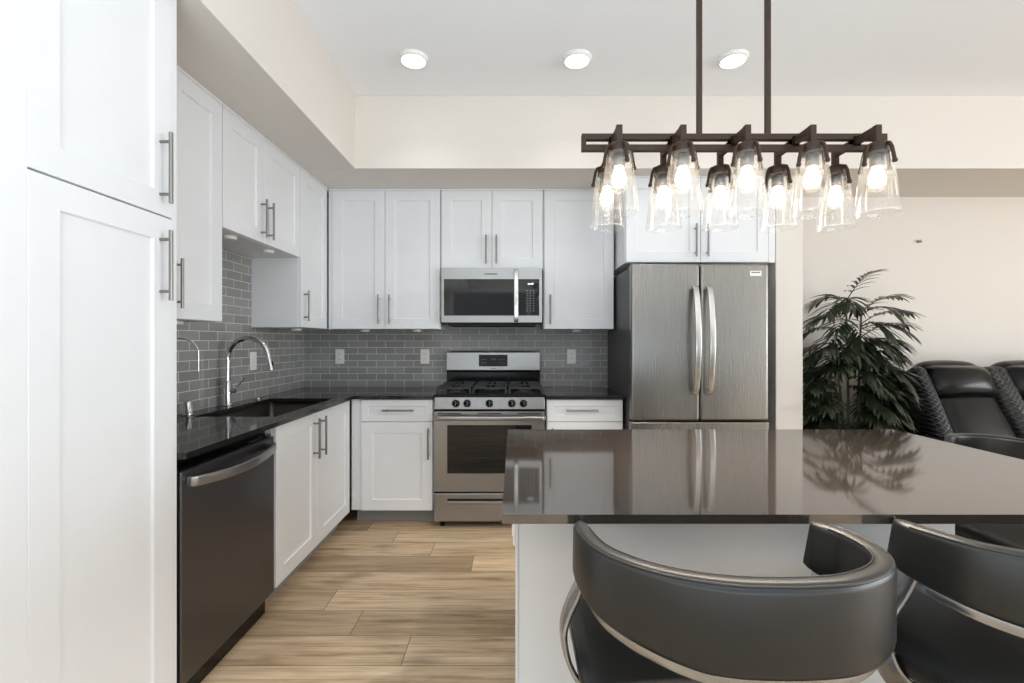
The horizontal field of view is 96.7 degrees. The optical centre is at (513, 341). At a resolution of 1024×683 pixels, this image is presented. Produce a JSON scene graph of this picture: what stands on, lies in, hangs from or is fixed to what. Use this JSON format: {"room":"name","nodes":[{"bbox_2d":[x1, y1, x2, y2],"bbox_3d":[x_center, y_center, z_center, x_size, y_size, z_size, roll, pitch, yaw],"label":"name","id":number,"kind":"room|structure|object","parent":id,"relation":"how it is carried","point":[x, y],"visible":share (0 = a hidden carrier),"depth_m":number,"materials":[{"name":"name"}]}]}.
{"room":"kitchen","nodes":[
{"label":"kitchen","id":0,"kind":"room"},
{"bbox_2d":[177,0,354,167],"bbox_3d":[-1.393,-1.393,-0.487,0.673,0.485,7.025,0,0,0],"label":"soffit","id":1,"kind":"structure","parent":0,"point":[262,59],"depth_m":2.13,"materials":[{"name":"paint"}]},
{"bbox_2d":[201,496,514,682],"bbox_3d":[2.935,1.315,-0.125,9.570,0.080,7.990,0,0,0],"label":"floor","id":2,"kind":"structure","parent":0,"point":[378,601],"depth_m":2.14,"materials":[{"name":"brown wood"}]},
{"bbox_2d":[0,0,176,682],"bbox_3d":[-1.402,0.063,1.006,0.650,2.424,1.013,0,0,0],"label":"pantry cabinet","id":3,"kind":"object","parent":2,"relation":"on","point":[88,88],"visible":1,"depth_m":1.20,"materials":[{"name":"white wood"}]},
{"bbox_2d":[177,431,275,682],"bbox_3d":[-1.376,0.834,1.824,0.642,0.862,0.600,0,0,0],"label":"dishwasher","id":4,"kind":"object","parent":2,"relation":"on","point":[225,494],"visible":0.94,"depth_m":1.74,"materials":[{"name":"black metal"}]},
{"bbox_2d":[265,401,349,603],"bbox_3d":[-1.397,0.834,2.623,0.640,0.882,0.975,0,0,0],"label":"base cabinet","id":5,"kind":"object","parent":2,"relation":"on","point":[312,453],"visible":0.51,"depth_m":2.50,"materials":[{"name":"white wood"}]},
{"bbox_2d":[177,386,441,458],"bbox_3d":[-1.139,0.346,2.631,1.180,0.092,2.236,0,0,0],"label":"countertop","id":6,"kind":"structure","parent":5,"relation":"on","point":[199,433],"depth_m":2.33,"materials":[{"name":"stone"}]},
{"bbox_2d":[177,338,198,371],"bbox_3d":[-1.603,0.176,2.163,0.179,0.388,0.040,0,0,-28],"label":"filter faucet","id":7,"kind":"object","parent":6,"relation":"on","point":[177,338],"visible":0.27,"depth_m":2.19,"materials":[{"name":"silver metal"}]},
{"bbox_2d":[222,336,273,405],"bbox_3d":[-1.535,0.168,2.630,0.296,0.404,0.056,0,0,0],"label":"kitchen faucet","id":8,"kind":"object","parent":6,"relation":"on","point":[227,384],"visible":1,"depth_m":2.62,"materials":[{"name":"silver metal"}]},
{"bbox_2d":[211,402,320,416],"bbox_3d":[-1.379,0.492,2.600,0.461,0.195,0.778,0,0,0],"label":"sink","id":9,"kind":"object","parent":6,"relation":"in","point":[269,409],"visible":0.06,"depth_m":2.94,"materials":[{"name":"grey metal"}]},
{"bbox_2d":[352,399,435,519],"bbox_3d":[-0.835,0.834,3.405,0.564,0.882,0.660,0,0,0],"label":"base cabinet","id":10,"kind":"object","parent":2,"relation":"on","point":[393,439],"visible":0.91,"depth_m":3.12,"materials":[{"name":"white wood"}]},
{"bbox_2d":[433,351,545,525],"bbox_3d":[-0.167,0.675,3.377,0.763,1.200,0.721,0,0,0],"label":"gas range","id":11,"kind":"object","parent":2,"relation":"on","point":[484,395],"visible":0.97,"depth_m":3.09,"materials":[{"name":"silver metal"}]},
{"bbox_2d":[434,387,544,396],"bbox_3d":[-0.167,0.371,3.386,0.760,0.016,0.568,0,0,0],"label":"cooktop","id":12,"kind":"object","parent":11,"relation":"in","point":[444,392],"depth_m":3.18,"materials":[{"name":"black metal"}]},
{"bbox_2d":[544,398,622,428],"bbox_3d":[0.485,0.834,3.405,0.529,0.882,0.660,0,0,0],"label":"base cabinet","id":13,"kind":"object","parent":2,"relation":"on","point":[559,413],"visible":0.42,"depth_m":3.12,"materials":[{"name":"white wood"}]},
{"bbox_2d":[542,386,624,398],"bbox_3d":[0.485,0.381,3.420,0.538,0.022,0.659,0,0,0],"label":"countertop","id":14,"kind":"structure","parent":13,"relation":"on","point":[551,392],"depth_m":3.30,"materials":[{"name":"stone"}]},
{"bbox_2d":[608,263,768,428],"bbox_3d":[1.213,0.380,3.301,0.898,1.790,0.847,0,0,0],"label":"refrigerator","id":15,"kind":"object","parent":2,"relation":"on","point":[688,343],"visible":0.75,"depth_m":2.96,"materials":[{"name":"silver metal"}]},
{"bbox_2d":[559,521,896,682],"bbox_3d":[0.392,0.825,0.925,0.587,0.901,0.472,0,0,0],"label":"bar stool","id":16,"kind":"object","parent":2,"relation":"on","point":[635,619],"visible":1,"depth_m":0.72,"materials":[{"name":"grey leather"}]},
{"bbox_2d":[512,524,954,682],"bbox_3d":[0.632,0.833,1.626,1.276,0.884,0.640,0,0,0],"label":"kitchen island","id":17,"kind":"object","parent":2,"relation":"on","point":[544,576],"visible":0.12,"depth_m":1.31,"materials":[{"name":"white wood"}]},
{"bbox_2d":[513,524,514,545],"bbox_3d":[0.000,0.530,1.350,0.006,0.120,0.072,0,0,0],"label":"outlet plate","id":18,"kind":"object","parent":17,"relation":"attached to","point":[513,524],"depth_m":1.31,"materials":[{"name":"white plastic"}]},
{"bbox_2d":[502,429,1023,523],"bbox_3d":[0.784,0.380,1.444,1.620,0.020,0.942,0,0,0],"label":"island countertop","id":19,"kind":"structure","parent":17,"relation":"on","point":[553,476],"depth_m":1.24,"materials":[{"name":"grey stone"}]},
{"bbox_2d":[803,269,925,433],"bbox_3d":[2.471,0.376,3.228,0.916,1.798,0.690,0,0,5],"label":"potted palm","id":20,"kind":"object","parent":2,"relation":"on","point":[862,356],"visible":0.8,"depth_m":3.10,"materials":[{"name":"plant"}]},
{"bbox_2d":[875,360,1023,440],"bbox_3d":[3.665,0.705,3.043,1.940,1.141,1.106,0,0,0],"label":"reclining sofa","id":21,"kind":"object","parent":2,"relation":"on","point":[955,396],"visible":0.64,"depth_m":3.07,"materials":[{"name":"black leather"}]},
{"bbox_2d":[940,398,1017,437],"bbox_3d":[3.105,0.555,3.120,0.430,0.455,0.367,0,0,0],"label":"lumbar cushion","id":22,"kind":"object","parent":21,"relation":"on","point":[990,416],"depth_m":3.03,"materials":[{"name":"black leather"}]},
{"bbox_2d":[877,519,1023,682],"bbox_3d":[1.066,0.825,0.989,0.587,0.901,0.472,0,0,-12],"label":"bar stool","id":23,"kind":"object","parent":2,"relation":"on","point":[960,600],"visible":0.7,"depth_m":0.90,"materials":[{"name":"black leather"}]},
{"bbox_2d":[944,433,1023,548],"bbox_3d":[1.761,0.825,1.585,0.472,0.901,0.587,0,0,0],"label":"bar stool","id":24,"kind":"object","parent":2,"relation":"on","point":[1008,535],"visible":0.3,"depth_m":1.57,"materials":[{"name":"black leather"}]},
{"bbox_2d":[350,275,616,495],"bbox_3d":[0.075,-0.180,3.810,3.850,2.910,0.120,0,0,0],"label":"wall","id":25,"kind":"structure","parent":0,"point":[614,275],"depth_m":3.75,"materials":[{"name":"paint"}]},
{"bbox_2d":[329,189,446,329],"bbox_3d":[-0.974,-0.621,3.559,0.842,1.056,0.358,0,0,0],"label":"upper cabinet","id":26,"kind":"object","parent":25,"relation":"attached to","point":[385,244],"visible":0.99,"depth_m":3.43,"materials":[{"name":"white wood"}]},
{"bbox_2d":[177,249,607,413],"bbox_3d":[-0.465,-0.089,2.635,2.530,0.916,2.230,0,0,0],"label":"tile backsplash","id":27,"kind":"structure","parent":25,"relation":"attached to","point":[302,358],"depth_m":3.74,"materials":[{"name":"grey tile"}]},
{"bbox_2d":[250,352,256,369],"bbox_3d":[-1.717,0.129,2.998,0.008,0.120,0.074,0,0,0],"label":"wall switch","id":28,"kind":"object","parent":27,"relation":"attached to","point":[253,355],"visible":1,"depth_m":2.99,"materials":[{"name":"white plastic"}]},
{"bbox_2d":[335,349,343,363],"bbox_3d":[-1.431,0.123,3.736,0.074,0.120,0.009,0,0,0],"label":"wall outlet","id":29,"kind":"object","parent":27,"relation":"attached to","point":[339,353],"visible":1,"depth_m":3.73,"materials":[{"name":"white plastic"}]},
{"bbox_2d":[420,349,428,363],"bbox_3d":[-0.732,0.123,3.736,0.074,0.120,0.009,0,0,0],"label":"wall outlet","id":30,"kind":"object","parent":27,"relation":"attached to","point":[424,353],"visible":1,"depth_m":3.73,"materials":[{"name":"white plastic"}]},
{"bbox_2d":[567,349,575,363],"bbox_3d":[0.473,0.123,3.736,0.074,0.120,0.009,0,0,0],"label":"wall outlet","id":31,"kind":"object","parent":27,"relation":"attached to","point":[571,353],"visible":1,"depth_m":3.73,"materials":[{"name":"white plastic"}]},
{"bbox_2d":[441,189,542,269],"bbox_3d":[-0.166,-0.848,3.559,0.771,0.602,0.358,0,0,0],"label":"upper cabinet","id":32,"kind":"object","parent":25,"relation":"attached to","point":[481,228],"visible":0.94,"depth_m":3.42,"materials":[{"name":"white wood"}]},
{"bbox_2d":[441,268,541,326],"bbox_3d":[-0.165,-0.332,3.531,0.748,0.427,0.408,0,0,0],"label":"microwave","id":33,"kind":"object","parent":32,"relation":"attached to","point":[470,297],"visible":1,"depth_m":3.38,"materials":[{"name":"silver metal"}]},
{"bbox_2d":[541,189,613,329],"bbox_3d":[0.488,-0.621,3.559,0.532,1.056,0.358,0,0,0],"label":"upper cabinet","id":34,"kind":"object","parent":25,"relation":"attached to","point":[578,270],"visible":0.92,"depth_m":3.43,"materials":[{"name":"white wood"}]},
{"bbox_2d":[614,176,774,274],"bbox_3d":[1.289,-0.848,3.425,1.038,0.602,0.630,0,0,0],"label":"upper cabinet","id":35,"kind":"object","parent":25,"relation":"attached to","point":[691,229],"visible":0.71,"depth_m":3.16,"materials":[{"name":"white wood"}]},
{"bbox_2d":[293,0,1023,95],"bbox_3d":[2.935,-1.685,-0.125,9.570,0.100,7.990,0,0,0],"label":"ceiling","id":36,"kind":"structure","parent":0,"point":[471,47],"depth_m":2.51,"materials":[{"name":"paint"}]},
{"bbox_2d":[398,49,427,68],"bbox_3d":[-0.580,-1.624,2.624,0.168,0.022,0.168,0,0,0],"label":"recessed light","id":37,"kind":"object","parent":36,"relation":"in","point":[410,58],"visible":1,"depth_m":2.60,"materials":[{"name":"white plastic"}]},
{"bbox_2d":[401,54,424,67],"bbox_3d":[-0.580,-1.614,2.624,0.136,0.002,0.136,0,0,0],"label":"diffuser","id":38,"kind":"object","parent":37,"relation":"attached to","point":[408,60],"depth_m":2.61,"materials":[{"name":"white plastic"}]},
{"bbox_2d":[562,49,591,68],"bbox_3d":[0.363,-1.624,2.624,0.168,0.022,0.168,0,0,0],"label":"recessed light","id":39,"kind":"object","parent":36,"relation":"in","point":[575,58],"visible":1,"depth_m":2.60,"materials":[{"name":"white plastic"}]},
{"bbox_2d":[565,54,588,67],"bbox_3d":[0.363,-1.614,2.624,0.136,0.002,0.136,0,0,0],"label":"diffuser","id":40,"kind":"object","parent":39,"relation":"attached to","point":[571,60],"depth_m":2.61,"materials":[{"name":"white plastic"}]},
{"bbox_2d":[717,49,748,68],"bbox_3d":[1.263,-1.624,2.624,0.168,0.022,0.168,0,0,0],"label":"recessed light","id":41,"kind":"object","parent":36,"relation":"in","point":[734,58],"visible":1,"depth_m":2.60,"materials":[{"name":"white plastic"}]},
{"bbox_2d":[720,54,745,67],"bbox_3d":[1.263,-1.614,2.624,0.136,0.002,0.136,0,0,0],"label":"diffuser","id":42,"kind":"object","parent":41,"relation":"attached to","point":[726,60],"depth_m":2.61,"materials":[{"name":"white plastic"}]},
{"bbox_2d":[581,0,897,205],"bbox_3d":[0.709,-1.011,1.470,0.981,1.248,0.298,0,0,0],"label":"linear chandelier","id":43,"kind":"object","parent":36,"relation":"hanging from","point":[680,145],"visible":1,"depth_m":1.46,"materials":[{"name":"brown metal"}]},
{"bbox_2d":[601,174,612,187],"bbox_3d":[0.319,-0.548,1.560,0.038,0.038,0.038,0,0,0],"label":"socket","id":44,"kind":"object","parent":43,"relation":"attached to","point":[606,179],"depth_m":1.54,"materials":[{"name":"grey metal"}]},
{"bbox_2d":[613,152,624,168],"bbox_3d":[0.319,-0.548,1.380,0.038,0.038,0.038,0,0,0],"label":"socket","id":45,"kind":"object","parent":43,"relation":"attached to","point":[618,157],"depth_m":1.36,"materials":[{"name":"grey metal"}]},
{"bbox_2d":[658,174,668,187],"bbox_3d":[0.512,-0.548,1.560,0.038,0.038,0.038,0,0,0],"label":"socket","id":46,"kind":"object","parent":43,"relation":"attached to","point":[663,179],"depth_m":1.54,"materials":[{"name":"grey metal"}]},
{"bbox_2d":[676,152,689,168],"bbox_3d":[0.512,-0.548,1.380,0.038,0.038,0.038,0,0,0],"label":"socket","id":47,"kind":"object","parent":43,"relation":"attached to","point":[682,158],"depth_m":1.37,"materials":[{"name":"grey metal"}]},
{"bbox_2d":[714,174,725,188],"bbox_3d":[0.707,-0.548,1.560,0.038,0.038,0.038,0,0,0],"label":"socket","id":48,"kind":"object","parent":43,"relation":"attached to","point":[719,179],"depth_m":1.55,"materials":[{"name":"grey metal"}]},
{"bbox_2d":[740,152,753,168],"bbox_3d":[0.707,-0.548,1.380,0.038,0.038,0.038,0,0,0],"label":"socket","id":49,"kind":"object","parent":43,"relation":"attached to","point":[746,158],"depth_m":1.37,"materials":[{"name":"grey metal"}]},
{"bbox_2d":[771,174,783,188],"bbox_3d":[0.904,-0.548,1.560,0.038,0.038,0.038,0,0,0],"label":"socket","id":50,"kind":"object","parent":43,"relation":"attached to","point":[777,180],"depth_m":1.55,"materials":[{"name":"grey metal"}]},
{"bbox_2d":[805,152,819,168],"bbox_3d":[0.904,-0.548,1.380,0.038,0.038,0.038,0,0,0],"label":"socket","id":51,"kind":"object","parent":43,"relation":"attached to","point":[812,159],"depth_m":1.37,"materials":[{"name":"grey metal"}]},
{"bbox_2d":[828,174,841,188],"bbox_3d":[1.101,-0.548,1.560,0.038,0.038,0.038,0,0,0],"label":"socket","id":52,"kind":"object","parent":43,"relation":"attached to","point":[834,180],"depth_m":1.55,"materials":[{"name":"grey metal"}]},
{"bbox_2d":[869,152,884,168],"bbox_3d":[1.101,-0.548,1.380,0.038,0.038,0.038,0,0,0],"label":"socket","id":53,"kind":"object","parent":43,"relation":"attached to","point":[876,159],"depth_m":1.37,"materials":[{"name":"grey metal"}]},
{"bbox_2d":[303,96,1023,196],"bbox_3d":[2.935,-1.393,3.387,9.330,0.485,0.724,0,0,0],"label":"soffit","id":54,"kind":"structure","parent":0,"point":[945,146],"depth_m":3.02,"materials":[{"name":"paint"}]},
{"bbox_2d":[765,176,802,428],"bbox_3d":[1.906,0.062,3.450,0.188,2.425,0.600,0,0,0],"label":"wall partition","id":55,"kind":"structure","parent":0,"point":[785,276],"depth_m":3.15,"materials":[{"name":"paint"}]},
{"bbox_2d":[803,197,1023,428],"bbox_3d":[4.800,-0.180,3.747,5.600,2.910,0.246,0,0,0],"label":"wall","id":56,"kind":"structure","parent":0,"point":[965,276],"depth_m":3.62,"materials":[{"name":"paint"}]},
{"bbox_3d":[-1.790,-0.180,-0.125,0.120,2.910,7.750,0,0,0],"label":"wall","id":57,"kind":"structure","parent":0,"visible":0},
{"bbox_2d":[177,65,222,321],"bbox_3d":[-1.542,-0.621,1.851,0.368,1.056,0.668,0,0,0],"label":"upper cabinet","id":58,"kind":"object","parent":57,"relation":"attached to","point":[199,111],"visible":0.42,"depth_m":2.02,"materials":[{"name":"white wood"}]},
{"bbox_2d":[222,103,300,257],"bbox_3d":[-1.542,-0.848,2.586,0.368,0.602,0.797,0,0,0],"label":"upper cabinet","id":59,"kind":"object","parent":57,"relation":"attached to","point":[261,183],"visible":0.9,"depth_m":2.51,"materials":[{"name":"white wood"}]},
{"bbox_2d":[222,235,236,240],"bbox_3d":[-1.478,-0.537,2.363,0.068,0.018,0.068,0,0,0],"label":"puck light","id":60,"kind":"object","parent":59,"relation":"attached to","point":[224,237],"visible":0.97,"depth_m":2.34,"materials":[{"name":"white plastic"}]},
{"bbox_2d":[261,249,273,253],"bbox_3d":[-1.476,-0.537,2.730,0.068,0.018,0.068,0,0,0],"label":"puck light","id":61,"kind":"object","parent":59,"relation":"attached to","point":[265,251],"visible":1,"depth_m":2.71,"materials":[{"name":"white plastic"}]},
{"bbox_2d":[251,167,333,329],"bbox_3d":[-1.542,-0.621,3.362,0.368,1.056,0.753,0,0,0],"label":"upper cabinet","id":62,"kind":"object","parent":57,"relation":"attached to","point":[287,293],"visible":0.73,"depth_m":3.02,"materials":[{"name":"white wood"}]},
{"bbox_2d":[291,328,301,330],"bbox_3d":[-1.530,-0.084,3.200,0.068,0.018,0.068,0,0,0],"label":"puck light","id":63,"kind":"object","parent":62,"relation":"attached to","point":[292,329],"visible":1,"depth_m":3.17,"materials":[{"name":"white plastic"}]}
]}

